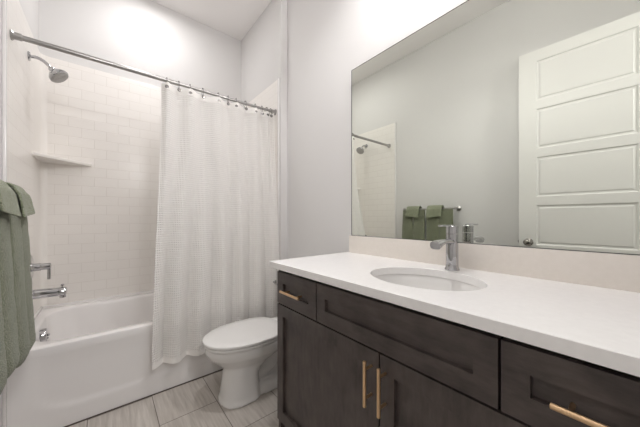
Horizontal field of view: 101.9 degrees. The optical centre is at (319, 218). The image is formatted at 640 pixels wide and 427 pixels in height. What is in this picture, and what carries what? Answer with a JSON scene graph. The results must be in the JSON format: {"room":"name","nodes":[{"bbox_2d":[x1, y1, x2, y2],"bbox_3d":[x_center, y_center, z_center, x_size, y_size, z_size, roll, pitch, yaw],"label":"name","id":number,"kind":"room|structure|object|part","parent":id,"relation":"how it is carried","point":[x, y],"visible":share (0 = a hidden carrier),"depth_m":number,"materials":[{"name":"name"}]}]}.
{"room":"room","nodes":[
{"label":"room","id":0,"kind":"room"},
{"bbox_2d":[0,0,38,426],"bbox_3d":[-1.211,-0.433,0.771,0.120,3.090,3.270,0,0,-39],"label":"wall","id":1,"kind":"structure","parent":0,"point":[30,8],"depth_m":1.58,"materials":[{"name":"white paint"}]},
{"bbox_2d":[7,0,38,314],"bbox_3d":[-1.792,-0.263,1.580,0.010,1.890,0.867,0,0,-39],"label":"tiled wall","id":2,"kind":"structure","parent":1,"relation":"attached to","point":[19,69],"depth_m":1.54,"materials":[{"name":"white tile"}]},
{"bbox_2d":[31,255,50,278],"bbox_3d":[-1.797,0.313,1.668,0.095,0.167,0.164,0,0,-39],"label":"shower valve","id":3,"kind":"object","parent":2,"relation":"attached to","point":[34,266],"visible":0.81,"depth_m":1.66,"materials":[{"name":"silver metal"}]},
{"bbox_3d":[-1.829,0.312,1.642,0.011,0.164,0.164,0,0,-39],"label":"wall plate","id":4,"kind":"part","parent":3,"relation":"part of","materials":[{"name":"silver metal"}]},
{"bbox_3d":[-1.767,0.347,1.693,0.016,0.100,0.022,0,0,-39],"label":"lever","id":5,"kind":"part","parent":3,"relation":"part of","materials":[{"name":"silver metal"}]},
{"bbox_2d":[27,51,67,82],"bbox_3d":[-1.738,-0.963,1.664,0.180,0.155,0.107,0,0,-39],"label":"shower","id":6,"kind":"object","parent":2,"relation":"attached to","point":[55,75],"visible":1,"depth_m":1.66,"materials":[{"name":"silver metal"}]},
{"bbox_3d":[-1.773,-0.993,1.649,0.104,0.061,0.019,0,0,-39],"label":"shower arm","id":7,"kind":"part","parent":6,"relation":"part of","materials":[{"name":"silver metal"}]},
{"bbox_2d":[32,284,66,298],"bbox_3d":[-1.758,0.480,1.681,0.172,0.090,0.066,0,0,-39],"label":"tub spout","id":8,"kind":"object","parent":2,"relation":"attached to","point":[61,291],"visible":0.8,"depth_m":1.67,"materials":[{"name":"silver metal"}]},
{"bbox_2d":[32,152,91,166],"bbox_3d":[-1.859,-0.427,1.893,0.285,0.021,0.279,0,0,-39],"label":"corner shelf","id":9,"kind":"object","parent":2,"relation":"attached to","point":[41,157],"visible":1,"depth_m":1.87,"materials":[{"name":"white"}]},
{"bbox_2d":[9,29,276,114],"bbox_3d":[-0.983,-0.934,1.803,1.524,0.052,0.052,0,0,-39],"label":"shower curtain rod","id":10,"kind":"object","parent":2,"relation":"attached to","point":[13,35],"visible":0.94,"depth_m":1.57,"materials":[{"name":"silver metal"}]},
{"bbox_2d":[152,82,278,369],"bbox_3d":[-0.718,0.001,1.923,0.910,1.833,0.183,0,0,-39],"label":"shower curtain","id":11,"kind":"object","parent":10,"relation":"hanging from","point":[217,239],"visible":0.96,"depth_m":1.86,"materials":[{"name":"white fabric"}]},
{"bbox_2d":[2,0,278,426],"bbox_3d":[-0.938,-0.100,1.749,1.545,2.224,0.014,0,0,-41],"label":"trim","id":12,"kind":"structure","parent":1,"relation":"attached to","point":[4,2],"depth_m":1.24,"materials":[{"name":"white plastic"}]},
{"bbox_3d":[-1.186,-0.103,0.910,0.094,0.050,0.637,0,0,-39],"label":"towel bar","id":13,"kind":"object","parent":1,"relation":"attached to","visible":0},
{"bbox_2d":[0,210,19,394],"bbox_3d":[-1.060,0.212,0.837,0.095,0.677,0.299,0,0,-39],"label":"bath towel","id":14,"kind":"object","parent":13,"relation":"hanging from","point":[9,342],"visible":0.94,"depth_m":0.88,"materials":[{"name":"green fabric"}]},
{"bbox_2d":[0,180,20,216],"bbox_3d":[-1.100,-0.073,0.872,0.106,0.141,0.164,0,0,-39],"label":"washcloth","id":15,"kind":"object","parent":14,"relation":"on","point":[8,199],"visible":1,"depth_m":0.89,"materials":[{"name":"green fabric"}]},
{"bbox_2d":[9,188,35,367],"bbox_3d":[-1.249,0.226,1.069,0.091,0.703,0.297,0,0,-39],"label":"bath towel","id":16,"kind":"object","parent":13,"relation":"hanging from","point":[19,235],"visible":0.67,"depth_m":1.02,"materials":[{"name":"green fabric"}]},
{"bbox_2d":[6,182,34,217],"bbox_3d":[-1.261,-0.073,1.067,0.104,0.140,0.162,0,0,-39],"label":"washcloth","id":17,"kind":"object","parent":16,"relation":"on","point":[26,204],"visible":0.8,"depth_m":1.06,"materials":[{"name":"green fabric"}]},
{"bbox_2d":[39,0,240,104],"bbox_3d":[-1.436,-0.433,2.505,1.735,3.090,0.110,0,0,-39],"label":"wall","id":18,"kind":"structure","parent":0,"point":[148,36],"depth_m":2.32,"materials":[{"name":"white paint"}]},
{"bbox_2d":[47,56,160,304],"bbox_3d":[-1.473,-0.263,2.399,1.524,1.890,0.012,0,0,-39],"label":"tiled wall","id":19,"kind":"structure","parent":18,"relation":"attached to","point":[102,217],"depth_m":2.13,"materials":[{"name":"white tile"}]},
{"bbox_2d":[39,52,46,307],"bbox_3d":[-1.458,-0.273,2.381,1.524,1.870,0.037,0,0,-39],"label":"trim","id":20,"kind":"structure","parent":19,"relation":"attached to","point":[42,67],"depth_m":1.91,"materials":[{"name":"white"}]},
{"bbox_2d":[64,369,222,426],"bbox_3d":[-0.929,1.110,1.738,1.524,0.004,0.018,0,0,-39],"label":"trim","id":21,"kind":"structure","parent":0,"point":[221,369],"depth_m":1.58,"materials":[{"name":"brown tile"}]},
{"bbox_2d":[69,370,278,426],"bbox_3d":[-0.009,1.162,0.640,2.000,0.100,5.000,0,0,-39],"label":"floor","id":22,"kind":"structure","parent":0,"point":[195,403],"depth_m":1.49,"materials":[{"name":"beige tile"}]},
{"bbox_2d":[7,290,222,426],"bbox_3d":[-1.198,0.879,2.066,1.522,0.465,0.849,0,0,-39],"label":"bathtub","id":23,"kind":"object","parent":22,"relation":"on","point":[87,358],"visible":0.6,"depth_m":1.51,"materials":[{"name":"white ceramic"}]},
{"bbox_3d":[-1.715,0.729,1.613,0.050,0.088,0.086,0,0,-39],"label":"overflow plate","id":24,"kind":"part","parent":23,"relation":"part of","materials":[{"name":"silver metal"}]},
{"bbox_2d":[202,269,278,408],"bbox_3d":[-0.369,0.733,1.749,0.788,0.757,0.464,0,0,-39],"label":"toilet","id":25,"kind":"object","parent":22,"relation":"on","point":[246,349],"visible":0.62,"depth_m":1.56,"materials":[{"name":"white ceramic"}]},
{"bbox_3d":[-0.481,0.727,1.657,0.498,0.021,0.380,0,0,-39],"label":"lid","id":26,"kind":"part","parent":25,"relation":"part of","materials":[{"name":"white ceramic"}]},
{"bbox_3d":[-0.481,0.748,1.657,0.488,0.017,0.372,0,0,-39],"label":"seat","id":27,"kind":"part","parent":25,"relation":"part of","materials":[{"name":"white ceramic"}]},
{"bbox_3d":[-0.372,0.935,1.746,0.756,0.353,0.360,0,0,-39],"label":"bowl","id":28,"kind":"part","parent":25,"relation":"part of","materials":[{"name":"white ceramic"}]},
{"bbox_2d":[277,270,639,426],"bbox_3d":[0.387,0.680,0.980,0.604,0.862,1.298,0,0,-39],"label":"bathroom vanity","id":29,"kind":"object","parent":22,"relation":"on","point":[346,358],"visible":1,"depth_m":0.73,"materials":[{"name":"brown wood"}]},
{"bbox_3d":[-0.129,0.344,1.170,0.040,0.012,0.150,0,0,-39],"label":"handle","id":30,"kind":"part","parent":29,"relation":"part of","materials":[{"name":"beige metal"}]},
{"bbox_3d":[-0.107,0.341,1.185,0.021,0.154,0.308,0,0,-39],"label":"drawer","id":31,"kind":"part","parent":29,"relation":"part of","materials":[{"name":"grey wood"}]},
{"bbox_3d":[-0.006,0.710,1.063,0.021,0.573,0.624,0,0,-39],"label":"door","id":32,"kind":"part","parent":29,"relation":"part of","materials":[{"name":"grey wood"}]},
{"bbox_3d":[0.150,0.521,0.825,0.040,0.143,0.012,0,0,-39],"label":"handle","id":33,"kind":"part","parent":29,"relation":"part of","materials":[{"name":"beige metal"}]},
{"bbox_3d":[0.185,0.521,0.782,0.040,0.145,0.012,0,0,-39],"label":"handle","id":34,"kind":"part","parent":29,"relation":"part of","materials":[{"name":"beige metal"}]},
{"bbox_3d":[0.196,0.341,0.818,0.021,0.154,0.632,0,0,-39],"label":"sink panel","id":35,"kind":"part","parent":29,"relation":"part of","materials":[{"name":"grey wood"}]},
{"bbox_2d":[269,235,639,376],"bbox_3d":[0.390,0.179,0.996,0.580,0.138,1.340,0,0,-39],"label":"countertop","id":36,"kind":"structure","parent":29,"relation":"on","point":[581,305],"depth_m":0.79,"materials":[{"name":"white stone"}]},
{"bbox_2d":[374,274,480,290],"bbox_3d":[0.385,0.326,0.972,0.380,0.156,0.452,0,0,-39],"label":"sink","id":37,"kind":"object","parent":36,"relation":"in","point":[410,280],"visible":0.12,"depth_m":1.12,"materials":[{"name":"white ceramic"}]},
{"bbox_2d":[430,224,459,270],"bbox_3d":[0.515,0.122,1.068,0.181,0.192,0.058,0,0,-39],"label":"sink faucet","id":38,"kind":"object","parent":36,"relation":"on","point":[451,241],"visible":1,"depth_m":1.08,"materials":[{"name":"silver metal"}]},
{"bbox_3d":[0.502,0.103,1.057,0.147,0.037,0.041,0,0,-39],"label":"spout","id":39,"kind":"part","parent":38,"relation":"part of","materials":[{"name":"silver metal"}]},
{"bbox_3d":[0.531,0.045,1.081,0.129,0.038,0.047,0,0,-39],"label":"lever handle","id":40,"kind":"part","parent":38,"relation":"part of","materials":[{"name":"silver metal"}]},
{"bbox_3d":[0.393,0.710,0.577,0.021,0.573,0.622,0,0,-39],"label":"door","id":41,"kind":"part","parent":29,"relation":"part of","materials":[{"name":"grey wood"}]},
{"bbox_3d":[0.495,0.341,0.453,0.021,0.154,0.300,0,0,-39],"label":"drawer","id":42,"kind":"part","parent":29,"relation":"part of","materials":[{"name":"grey wood"}]},
{"bbox_3d":[0.481,0.344,0.429,0.040,0.012,0.150,0,0,-39],"label":"handle","id":43,"kind":"part","parent":29,"relation":"part of","materials":[{"name":"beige metal"}]},
{"bbox_2d":[151,0,271,40],"bbox_3d":[-0.009,-2.028,0.640,2.000,0.100,5.000,0,0,-39],"label":"ceiling","id":44,"kind":"structure","parent":0,"point":[234,18],"depth_m":2.48,"materials":[{"name":"white paint"}]},
{"bbox_2d":[241,0,286,259],"bbox_3d":[-0.583,-0.433,2.584,0.066,3.090,0.852,0,0,-39],"label":"wall","id":45,"kind":"structure","parent":0,"point":[264,46],"depth_m":2.33,"materials":[{"name":"white paint"}]},
{"bbox_2d":[245,79,277,214],"bbox_3d":[-0.622,-0.263,2.572,0.010,1.890,0.822,0,0,-39],"label":"tiled wall","id":46,"kind":"structure","parent":45,"relation":"attached to","point":[268,98],"depth_m":2.30,"materials":[{"name":"white tile"}]},
{"bbox_2d":[287,0,598,258],"bbox_3d":[0.191,-0.433,1.790,0.120,3.090,3.062,0,0,-39],"label":"wall","id":47,"kind":"structure","parent":0,"point":[327,40],"depth_m":1.87,"materials":[{"name":"white paint"}]},
{"bbox_2d":[349,235,639,292],"bbox_3d":[0.613,0.164,1.168,0.018,0.108,1.322,0,0,-39],"label":"backsplash","id":48,"kind":"structure","parent":47,"relation":"attached to","point":[604,270],"depth_m":0.96,"materials":[{"name":"white stone"}]},
{"bbox_2d":[351,0,639,254],"bbox_3d":[0.617,-0.422,1.172,0.006,1.062,1.300,0,0,-39],"label":"wall mirror","id":49,"kind":"object","parent":47,"relation":"attached to","point":[514,123],"visible":0.88,"depth_m":1.02,"materials":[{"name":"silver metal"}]}
]}

